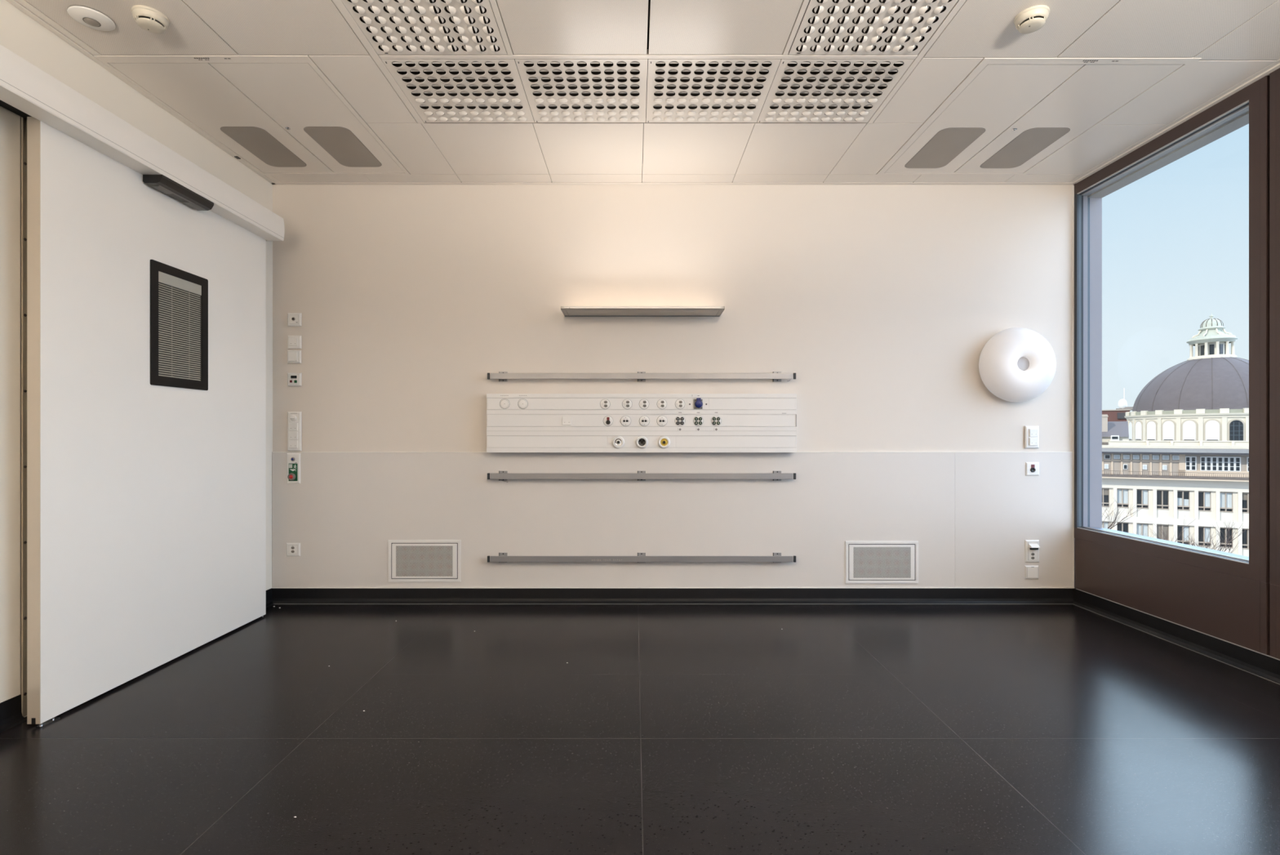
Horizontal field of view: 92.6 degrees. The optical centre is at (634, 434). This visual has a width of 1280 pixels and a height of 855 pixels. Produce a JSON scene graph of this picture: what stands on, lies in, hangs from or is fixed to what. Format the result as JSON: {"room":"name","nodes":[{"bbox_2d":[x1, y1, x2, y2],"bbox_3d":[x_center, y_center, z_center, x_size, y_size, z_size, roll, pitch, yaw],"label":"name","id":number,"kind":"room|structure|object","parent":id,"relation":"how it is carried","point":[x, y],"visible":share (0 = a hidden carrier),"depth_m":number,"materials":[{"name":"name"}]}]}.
{"room":"hospital room","nodes":[
{"label":"hospital room","id":0,"kind":"room"},
{"bbox_2d":[0,0,272,716],"bbox_3d":[-2.523,-0.403,1.710,0.160,3.068,4.920,0,0,0],"label":"wall","id":1,"kind":"structure","parent":0,"point":[20,33],"depth_m":2.43,"materials":[{"name":"paint"}]},
{"bbox_2d":[0,693,26,732],"bbox_3d":[-2.428,1.082,0.840,0.038,0.100,3.180,0,0,0],"label":"baseboard","id":2,"kind":"structure","parent":1,"relation":"attached to","point":[11,714],"depth_m":2.39,"materials":[{"name":"rubber"}]},
{"bbox_2d":[20,116,26,715],"bbox_3d":[-2.438,-0.121,2.466,0.011,2.494,0.069,0,0,0],"label":"trim","id":3,"kind":"structure","parent":1,"relation":"attached to","point":[23,121],"depth_m":2.44,"materials":[{"name":"metal"}]},
{"bbox_2d":[0,44,284,240],"bbox_3d":[-2.320,-1.286,1.554,0.244,0.144,4.568,0,0,0],"label":"door track","id":4,"kind":"object","parent":1,"relation":"attached to","point":[26,90],"depth_m":2.59,"materials":[{"name":"white metal"}]},
{"bbox_2d":[26,116,266,727],"bbox_3d":[-2.322,-0.049,3.086,0.056,2.360,1.452,0,0,0],"label":"door","id":5,"kind":"structure","parent":1,"relation":"in","point":[146,308],"depth_m":2.79,"materials":[{"name":"laminate"}]},
{"bbox_2d":[142,174,213,210],"bbox_3d":[-2.252,-1.192,3.030,0.091,0.044,0.350,0,0,0],"label":"sensor","id":6,"kind":"object","parent":1,"relation":"attached to","point":[161,183],"visible":1,"depth_m":2.98,"materials":[{"name":"black plastic"}]},
{"bbox_2d":[266,587,273,607],"bbox_3d":[-2.428,1.082,3.310,0.038,0.100,1.620,0,0,0],"label":"baseboard","id":7,"kind":"structure","parent":1,"relation":"attached to","point":[268,592],"depth_m":4.07,"materials":[{"name":"rubber"}]},
{"bbox_2d":[0,604,1279,854],"bbox_3d":[0.207,1.192,1.735,5.900,0.120,5.170,0,0,0],"label":"floor","id":8,"kind":"structure","parent":0,"point":[664,729],"depth_m":2.27,"materials":[{"name":"tile"}]},
{"bbox_2d":[5,0,1279,184],"bbox_3d":[0.227,-1.803,1.685,5.660,0.247,5.190,0,0,0],"label":"ceiling","id":9,"kind":"structure","parent":0,"point":[1237,42],"depth_m":2.73,"materials":[{"name":"metal"}]},
{"bbox_2d":[66,5,115,31],"bbox_3d":[-2.197,-1.675,2.474,0.147,0.028,0.147,0,0,0],"label":"sensor","id":10,"kind":"object","parent":9,"relation":"attached to","point":[88,17],"visible":1,"depth_m":2.46,"materials":[{"name":"white plastic"}]},
{"bbox_2d":[130,4,169,34],"bbox_3d":[-1.950,-1.661,2.462,0.122,0.052,0.122,0,0,-11],"label":"smoke detector","id":11,"kind":"object","parent":9,"relation":"attached to","point":[150,20],"visible":1,"depth_m":2.43,"materials":[{"name":"beige plastic"}]},
{"bbox_2d":[93,54,410,174],"bbox_3d":[-1.933,-1.694,3.345,0.953,0.025,1.243,0,0,0],"label":"ceiling panel","id":12,"kind":"object","parent":9,"relation":"attached to","point":[280,114],"visible":0.98,"depth_m":3.17,"materials":[{"name":"metal"}]},
{"bbox_2d":[341,0,506,54],"bbox_3d":[-0.854,-1.704,2.428,0.573,0.062,0.573,0,0,0],"label":"panel","id":13,"kind":"object","parent":9,"relation":"attached to","point":[392,27],"visible":1,"depth_m":2.53,"materials":[{"name":"metal"}]},
{"bbox_2d":[381,58,534,122],"bbox_3d":[-0.841,-1.704,3.026,0.598,0.062,0.558,0,0,0],"label":"panel","id":14,"kind":"object","parent":9,"relation":"attached to","point":[438,90],"visible":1,"depth_m":3.01,"materials":[{"name":"metal"}]},
{"bbox_2d":[515,58,647,122],"bbox_3d":[-0.241,-1.704,3.026,0.598,0.062,0.558,0,0,0],"label":"panel","id":15,"kind":"object","parent":9,"relation":"attached to","point":[557,90],"visible":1,"depth_m":3.01,"materials":[{"name":"metal"}]},
{"bbox_2d":[645,58,781,122],"bbox_3d":[0.359,-1.704,3.026,0.598,0.062,0.558,0,0,0],"label":"panel","id":16,"kind":"object","parent":9,"relation":"attached to","point":[678,90],"visible":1,"depth_m":3.01,"materials":[{"name":"metal"}]},
{"bbox_2d":[756,58,915,122],"bbox_3d":[0.959,-1.704,3.026,0.598,0.062,0.558,0,0,0],"label":"panel","id":17,"kind":"object","parent":9,"relation":"attached to","point":[801,90],"visible":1,"depth_m":3.01,"materials":[{"name":"metal"}]},
{"bbox_2d":[788,0,958,54],"bbox_3d":[0.970,-1.704,2.428,0.573,0.062,0.573,0,0,0],"label":"panel","id":18,"kind":"object","parent":9,"relation":"attached to","point":[826,27],"visible":1,"depth_m":2.54,"materials":[{"name":"metal"}]},
{"bbox_2d":[1013,4,1049,34],"bbox_3d":[1.598,-1.661,2.462,0.122,0.052,0.122,0,0,15],"label":"smoke detector","id":19,"kind":"object","parent":9,"relation":"attached to","point":[1031,20],"visible":1,"depth_m":2.43,"materials":[{"name":"beige plastic"}]},
{"bbox_2d":[876,57,1201,174],"bbox_3d":[2.054,-1.694,3.353,0.972,0.025,1.225,0,0,0],"label":"ceiling panel","id":20,"kind":"object","parent":9,"relation":"attached to","point":[1008,115],"visible":0.99,"depth_m":3.17,"materials":[{"name":"metal"}]},
{"bbox_2d":[271,174,1074,587],"bbox_3d":[0.157,-0.403,4.197,5.600,3.068,0.166,0,0,0],"label":"wall","id":21,"kind":"structure","parent":0,"point":[883,303],"depth_m":4.12,"materials":[{"name":"paint"}]},
{"bbox_2d":[286,453,300,483],"bbox_3d":[-2.295,0.227,4.104,0.092,0.205,0.028,0,0,0],"label":"emergency release","id":22,"kind":"object","parent":21,"relation":"attached to","point":[293,460],"visible":1,"depth_m":4.11,"materials":[{"name":"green plastic"}]},
{"bbox_2d":[286,542,300,555],"bbox_3d":[-2.297,0.773,4.112,0.092,0.090,0.013,0,0,0],"label":"power socket","id":23,"kind":"object","parent":21,"relation":"attached to","point":[292,548],"visible":1,"depth_m":4.11,"materials":[{"name":"white plastic"}]},
{"bbox_2d":[287,350,301,363],"bbox_3d":[-2.291,-0.523,4.109,0.092,0.089,0.018,0,0,0],"label":"light switch","id":24,"kind":"object","parent":21,"relation":"attached to","point":[293,356],"visible":1,"depth_m":4.11,"materials":[{"name":"white plastic"}]},
{"bbox_2d":[287,411,302,450],"bbox_3d":[-2.289,-0.022,4.103,0.092,0.264,0.030,0,0,0],"label":"control panel","id":25,"kind":"object","parent":21,"relation":"attached to","point":[294,418],"depth_m":4.11,"materials":[{"name":"white plastic"}]},
{"bbox_2d":[287,312,302,326],"bbox_3d":[-2.289,-0.773,4.109,0.092,0.089,0.017,0,0,0],"label":"plate","id":26,"kind":"object","parent":21,"relation":"attached to","point":[294,319],"visible":1,"depth_m":4.11,"materials":[{"name":"white plastic"}]},
{"bbox_2d":[287,373,302,386],"bbox_3d":[-2.289,-0.371,4.110,0.092,0.089,0.016,0,0,0],"label":"control display","id":27,"kind":"object","parent":21,"relation":"attached to","point":[293,379],"visible":1,"depth_m":4.11,"materials":[{"name":"white plastic"}]},
{"bbox_2d":[287,335,302,348],"bbox_3d":[-2.289,-0.622,4.110,0.092,0.089,0.016,0,0,0],"label":"light switch","id":28,"kind":"object","parent":21,"relation":"attached to","point":[293,341],"visible":1,"depth_m":4.11,"materials":[{"name":"white plastic"}]},
{"bbox_2d":[388,539,461,582],"bbox_3d":[-1.415,0.849,4.113,0.487,0.284,0.008,0,0,0],"label":"air vent","id":29,"kind":"object","parent":21,"relation":"in","point":[409,560],"visible":1,"depth_m":4.11,"materials":[{"name":"metal"}]},
{"bbox_2d":[486,393,796,452],"bbox_3d":[0.045,-0.076,4.069,2.047,0.388,0.105,0,0,0],"label":"panel","id":30,"kind":"object","parent":21,"relation":"attached to","point":[516,422],"visible":1,"depth_m":4.04,"materials":[{"name":"paint"}]},
{"bbox_2d":[600,399,610,408],"bbox_3d":[-0.196,-0.201,4.037,0.067,0.067,0.001,0,0,0],"label":"power socket","id":31,"kind":"object","parent":30,"relation":"attached to","point":[604,403],"depth_m":4.03,"materials":[{"name":"grey plastic"}]},
{"bbox_2d":[612,435,624,448],"bbox_3d":[-0.109,0.050,4.028,0.083,0.083,0.017,0,0,0],"label":"outlet","id":32,"kind":"object","parent":30,"relation":"attached to","point":[618,442],"depth_m":4.02,"materials":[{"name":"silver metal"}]},
{"bbox_2d":[620,415,631,426],"bbox_3d":[-0.059,-0.090,4.034,0.067,0.067,0.007,0,0,0],"label":"outlet","id":33,"kind":"object","parent":30,"relation":"attached to","point":[625,420],"depth_m":4.03,"materials":[{"name":"grey plastic"}]},
{"bbox_2d":[622,399,632,408],"bbox_3d":[-0.050,-0.201,4.037,0.067,0.067,0.001,0,0,0],"label":"power socket","id":34,"kind":"object","parent":30,"relation":"attached to","point":[626,403],"depth_m":4.03,"materials":[{"name":"grey plastic"}]},
{"bbox_2d":[635,435,648,448],"bbox_3d":[0.047,0.050,4.028,0.083,0.083,0.017,0,0,0],"label":"outlet","id":35,"kind":"object","parent":30,"relation":"attached to","point":[642,442],"depth_m":4.03,"materials":[{"name":"black plastic"}]},
{"bbox_2d":[639,399,648,408],"bbox_3d":[0.061,-0.201,4.036,0.064,0.064,0.003,0,0,0],"label":"power socket","id":36,"kind":"object","parent":30,"relation":"attached to","point":[643,403],"depth_m":4.03,"materials":[{"name":"grey plastic"}]},
{"bbox_2d":[639,415,649,426],"bbox_3d":[0.063,-0.090,4.034,0.067,0.067,0.007,0,0,0],"label":"outlet","id":37,"kind":"object","parent":30,"relation":"attached to","point":[644,420],"depth_m":4.03,"materials":[{"name":"grey plastic"}]},
{"bbox_2d":[657,399,666,408],"bbox_3d":[0.179,-0.201,4.036,0.064,0.064,0.003,0,0,0],"label":"power socket","id":38,"kind":"object","parent":30,"relation":"attached to","point":[661,403],"depth_m":4.03,"materials":[{"name":"grey plastic"}]},
{"bbox_2d":[656,415,667,426],"bbox_3d":[0.180,-0.090,4.037,0.070,0.070,0.001,0,0,0],"label":"outlet","id":39,"kind":"object","parent":30,"relation":"attached to","point":[661,420],"depth_m":4.03,"materials":[{"name":"grey plastic"}]},
{"bbox_2d":[657,435,670,448],"bbox_3d":[0.193,0.050,4.028,0.083,0.083,0.017,0,0,0],"label":"outlet","id":40,"kind":"object","parent":30,"relation":"attached to","point":[664,442],"depth_m":4.02,"materials":[{"name":"yellow plastic"}]},
{"bbox_2d":[675,399,684,408],"bbox_3d":[0.298,-0.201,4.036,0.064,0.064,0.003,0,0,0],"label":"power socket","id":41,"kind":"object","parent":30,"relation":"attached to","point":[679,403],"depth_m":4.03,"materials":[{"name":"grey plastic"}]},
{"bbox_2d":[675,415,684,426],"bbox_3d":[0.298,-0.090,4.034,0.069,0.069,0.008,0,0,0],"label":"outlet","id":42,"kind":"object","parent":30,"relation":"attached to","point":[679,420],"depth_m":4.03,"materials":[{"name":"grey plastic"}]},
{"bbox_2d":[693,397,702,408],"bbox_3d":[0.418,-0.205,4.027,0.062,0.071,0.021,0,0,0],"label":"socket","id":43,"kind":"object","parent":30,"relation":"attached to","point":[698,402],"depth_m":4.02,"materials":[{"name":"blue plastic"}]},
{"bbox_2d":[693,415,703,426],"bbox_3d":[0.419,-0.090,4.034,0.069,0.069,0.008,0,0,0],"label":"outlet","id":44,"kind":"object","parent":30,"relation":"attached to","point":[698,420],"depth_m":4.03,"materials":[{"name":"grey plastic"}]},
{"bbox_2d":[711,415,721,426],"bbox_3d":[0.538,-0.090,4.034,0.069,0.069,0.008,0,0,0],"label":"outlet","id":45,"kind":"object","parent":30,"relation":"attached to","point":[716,420],"depth_m":4.03,"materials":[{"name":"grey plastic"}]},
{"bbox_2d":[487,471,795,482],"bbox_3d":[0.045,0.281,4.090,2.051,0.075,0.063,0,0,0],"label":"rail","id":46,"kind":"object","parent":21,"relation":"attached to","point":[504,476],"visible":1,"depth_m":4.06,"materials":[{"name":"metal"}]},
{"bbox_2d":[487,371,795,381],"bbox_3d":[0.045,-0.388,4.090,2.051,0.068,0.063,0,0,0],"label":"rail","id":47,"kind":"object","parent":21,"relation":"attached to","point":[501,375],"visible":1,"depth_m":4.06,"materials":[{"name":"metal"}]},
{"bbox_2d":[487,552,795,562],"bbox_3d":[0.045,0.827,4.090,2.051,0.066,0.063,0,0,0],"label":"rail","id":48,"kind":"object","parent":21,"relation":"attached to","point":[503,557],"visible":1,"depth_m":4.06,"materials":[{"name":"metal"}]},
{"bbox_2d":[560,306,724,316],"bbox_3d":[0.050,-0.807,4.011,1.046,0.022,0.227,0,0,0],"label":"uplight","id":49,"kind":"object","parent":21,"relation":"attached to","point":[568,311],"visible":1,"depth_m":3.97,"materials":[{"name":"metal"}]},
{"bbox_2d":[271,586,1073,604],"bbox_3d":[0.257,1.080,4.100,5.400,0.102,0.040,0,0,0],"label":"baseboard","id":50,"kind":"structure","parent":21,"relation":"attached to","point":[280,595],"depth_m":4.11,"materials":[{"name":"rubber"}]},
{"bbox_2d":[844,540,918,583],"bbox_3d":[1.662,0.859,4.113,0.491,0.286,0.008,0,0,0],"label":"air vent","id":51,"kind":"object","parent":21,"relation":"in","point":[866,562],"visible":1,"depth_m":4.11,"materials":[{"name":"metal"}]},
{"bbox_2d":[978,327,1056,402],"bbox_3d":[2.541,-0.463,4.044,0.496,0.496,0.152,0,0,0],"label":"wall lamp","id":52,"kind":"object","parent":21,"relation":"attached to","point":[1016,364],"visible":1,"depth_m":3.98,"materials":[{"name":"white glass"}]},
{"bbox_2d":[1024,565,1038,578],"bbox_3d":[2.670,0.926,4.112,0.092,0.090,0.012,0,0,0],"label":"blank plate","id":53,"kind":"object","parent":21,"relation":"attached to","point":[1030,571],"visible":1,"depth_m":4.11,"materials":[{"name":"white plastic"}]},
{"bbox_2d":[1024,426,1039,448],"bbox_3d":[2.672,0.017,4.109,0.092,0.150,0.018,0,0,0],"label":"light switch","id":54,"kind":"object","parent":21,"relation":"attached to","point":[1031,433],"visible":1,"depth_m":4.11,"materials":[{"name":"white plastic"}]},
{"bbox_2d":[1025,462,1039,475],"bbox_3d":[2.675,0.231,4.110,0.090,0.090,0.016,0,0,0],"label":"socket","id":55,"kind":"object","parent":21,"relation":"attached to","point":[1031,468],"visible":1,"depth_m":4.11,"materials":[{"name":"white plastic"}]},
{"bbox_2d":[1025,539,1039,562],"bbox_3d":[2.674,0.784,4.098,0.094,0.150,0.040,0,0,0],"label":"outlet","id":56,"kind":"object","parent":21,"relation":"attached to","point":[1032,546],"visible":1,"depth_m":4.11,"materials":[{"name":"white plastic"}]},
{"bbox_2d":[1074,537,1075,587],"bbox_3d":[3.057,-0.368,1.785,0.200,3.200,5.270,0,0,0],"label":"wall","id":57,"kind":"structure","parent":0,"point":[1074,538],"depth_m":4.17,"materials":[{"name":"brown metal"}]},
{"bbox_2d":[1073,75,1269,655],"bbox_3d":[3.064,-0.292,3.642,0.215,2.848,1.556,0,0,0],"label":"window","id":58,"kind":"structure","parent":57,"relation":"in","point":[1221,594],"depth_m":3.33,"materials":[{"name":"brown metal"}]},
{"bbox_2d":[1072,587,1279,684],"bbox_3d":[2.940,1.081,1.685,0.040,0.102,4.870,0,0,0],"label":"baseboard","id":59,"kind":"structure","parent":57,"relation":"attached to","point":[1265,666],"depth_m":3.27,"materials":[{"name":"rubber"}]},
{"bbox_2d":[1269,67,1279,658],"bbox_3d":[3.064,-0.292,1.619,0.215,2.848,2.458,0,0,0],"label":"window","id":60,"kind":"structure","parent":57,"relation":"in","point":[1274,77],"depth_m":2.83,"materials":[{"name":"brown metal"}]},
{"label":"outside","id":61,"kind":"structure","parent":0,"visible":0},
{"bbox_3d":[134.000,17.381,100.000,252.000,0.500,320.000,0,0,0],"label":"ground","id":62,"kind":"structure","parent":61,"visible":0},
{"bbox_2d":[1102,413,1128,444],"bbox_3d":[67.207,7.162,86.814,5.186,19.939,11.800,0,0,38],"label":"house","id":63,"kind":"structure","parent":62,"relation":"on","point":[1111,430],"depth_m":84.61,"materials":[{"name":"stone"}]},
{"bbox_2d":[1102,399,1133,421],"bbox_3d":[95.415,4.096,120.820,5.913,26.071,8.500,0,0,38],"label":"brick house","id":64,"kind":"structure","parent":62,"relation":"on","point":[1117,415],"depth_m":117.63,"materials":[{"name":"brick"}]},
{"bbox_2d":[1102,497,1146,528],"bbox_3d":[42.223,10.949,56.476,6.315,12.379,6.098,0,0,11],"label":"bare tree","id":65,"kind":"object","parent":62,"relation":"on","point":[1117,508],"visible":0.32,"depth_m":55.86,"materials":[{"name":"brown plant"}]},
{"bbox_2d":[1102,440,1248,556],"bbox_3d":[61.688,10.085,65.102,35.873,18.770,10.640,0,0,27],"label":"office building","id":66,"kind":"structure","parent":62,"relation":"on","point":[1206,482],"depth_m":63.81,"materials":[{"name":"white concrete"}]},
{"bbox_2d":[1102,521,1108,528],"bbox_3d":[50.732,10.199,66.217,0.938,1.474,0.015,0,0,27],"label":"curtain","id":67,"kind":"object","parent":66,"relation":"hanging from","point":[1104,525],"depth_m":66.11,"materials":[{"name":"white fabric"}]},
{"bbox_2d":[1102,488,1108,494],"bbox_3d":[50.718,6.185,66.190,0.938,0.688,0.015,0,0,27],"label":"roller shade","id":68,"kind":"object","parent":66,"relation":"hanging from","point":[1104,491],"depth_m":66.09,"materials":[{"name":"beige fabric"}]},
{"bbox_2d":[1117,488,1128,502],"bbox_3d":[52.209,6.608,65.458,0.938,1.474,0.015,0,0,27],"label":"curtain","id":69,"kind":"object","parent":66,"relation":"hanging from","point":[1122,494],"depth_m":65.37,"materials":[{"name":"white fabric"}]},
{"bbox_2d":[1137,524,1147,536],"bbox_3d":[53.687,10.199,64.700,0.938,1.474,0.015,0,0,27],"label":"curtain","id":70,"kind":"object","parent":66,"relation":"hanging from","point":[1142,529],"depth_m":64.64,"materials":[{"name":"white fabric"}]},
{"bbox_2d":[1142,489,1147,503],"bbox_3d":[53.914,6.608,64.583,0.427,1.474,0.015,0,0,27],"label":"curtain","id":71,"kind":"object","parent":66,"relation":"hanging from","point":[1144,491],"depth_m":64.57,"materials":[{"name":"white fabric"}]},
{"bbox_2d":[1156,524,1168,539],"bbox_3d":[55.150,10.184,63.914,0.938,1.504,0.015,0,0,27],"label":"roller shade","id":72,"kind":"object","parent":66,"relation":"hanging from","point":[1164,527],"depth_m":63.86,"materials":[{"name":"beige fabric"}]},
{"bbox_2d":[1177,497,1188,506],"bbox_3d":[56.641,6.956,63.183,0.938,0.777,0.015,0,0,27],"label":"curtain","id":73,"kind":"object","parent":66,"relation":"hanging from","point":[1180,501],"depth_m":63.13,"materials":[{"name":"white fabric"}]},
{"bbox_2d":[1183,526,1188,540],"bbox_3d":[56.868,10.199,63.066,0.427,1.474,0.015,0,0,27],"label":"curtain","id":74,"kind":"object","parent":66,"relation":"hanging from","point":[1186,529],"depth_m":63.04,"materials":[{"name":"white fabric"}]},
{"bbox_2d":[1204,527,1209,542],"bbox_3d":[58.346,10.199,62.307,0.427,1.474,0.015,0,0,27],"label":"curtain","id":75,"kind":"object","parent":66,"relation":"hanging from","point":[1206,530],"depth_m":62.29,"materials":[{"name":"white fabric"}]},
{"bbox_2d":[1204,492,1209,506],"bbox_3d":[58.346,6.608,62.307,0.427,1.474,0.015,0,0,27],"label":"curtain","id":76,"kind":"object","parent":66,"relation":"hanging from","point":[1206,494],"depth_m":62.29,"materials":[{"name":"white fabric"}]},
{"bbox_2d":[1220,492,1231,507],"bbox_3d":[59.596,6.608,61.666,0.938,1.474,0.015,0,0,27],"label":"curtain","id":77,"kind":"object","parent":66,"relation":"hanging from","point":[1225,497],"depth_m":61.58,"materials":[{"name":"white fabric"}]},
{"bbox_2d":[1242,493,1247,499],"bbox_3d":[61.059,6.185,60.880,0.938,0.688,0.015,0,0,27],"label":"roller shade","id":78,"kind":"object","parent":66,"relation":"hanging from","point":[1244,495],"depth_m":60.98,"materials":[{"name":"beige fabric"}]},
{"bbox_2d":[1124,312,1248,440],"bbox_3d":[94.358,-1.361,100.000,22.360,36.984,22.360,0,0,0],"label":"domed rotunda","id":79,"kind":"structure","parent":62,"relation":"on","point":[1203,397],"depth_m":95.63,"materials":[{"name":"stone"}]},
{"bbox_2d":[1146,514,1248,552],"bbox_3d":[40.539,11.341,43.470,6.356,11.597,4.079,0,0,-7],"label":"bare tree","id":80,"kind":"object","parent":62,"relation":"on","point":[1231,540],"visible":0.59,"depth_m":43.37,"materials":[{"name":"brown plant"}]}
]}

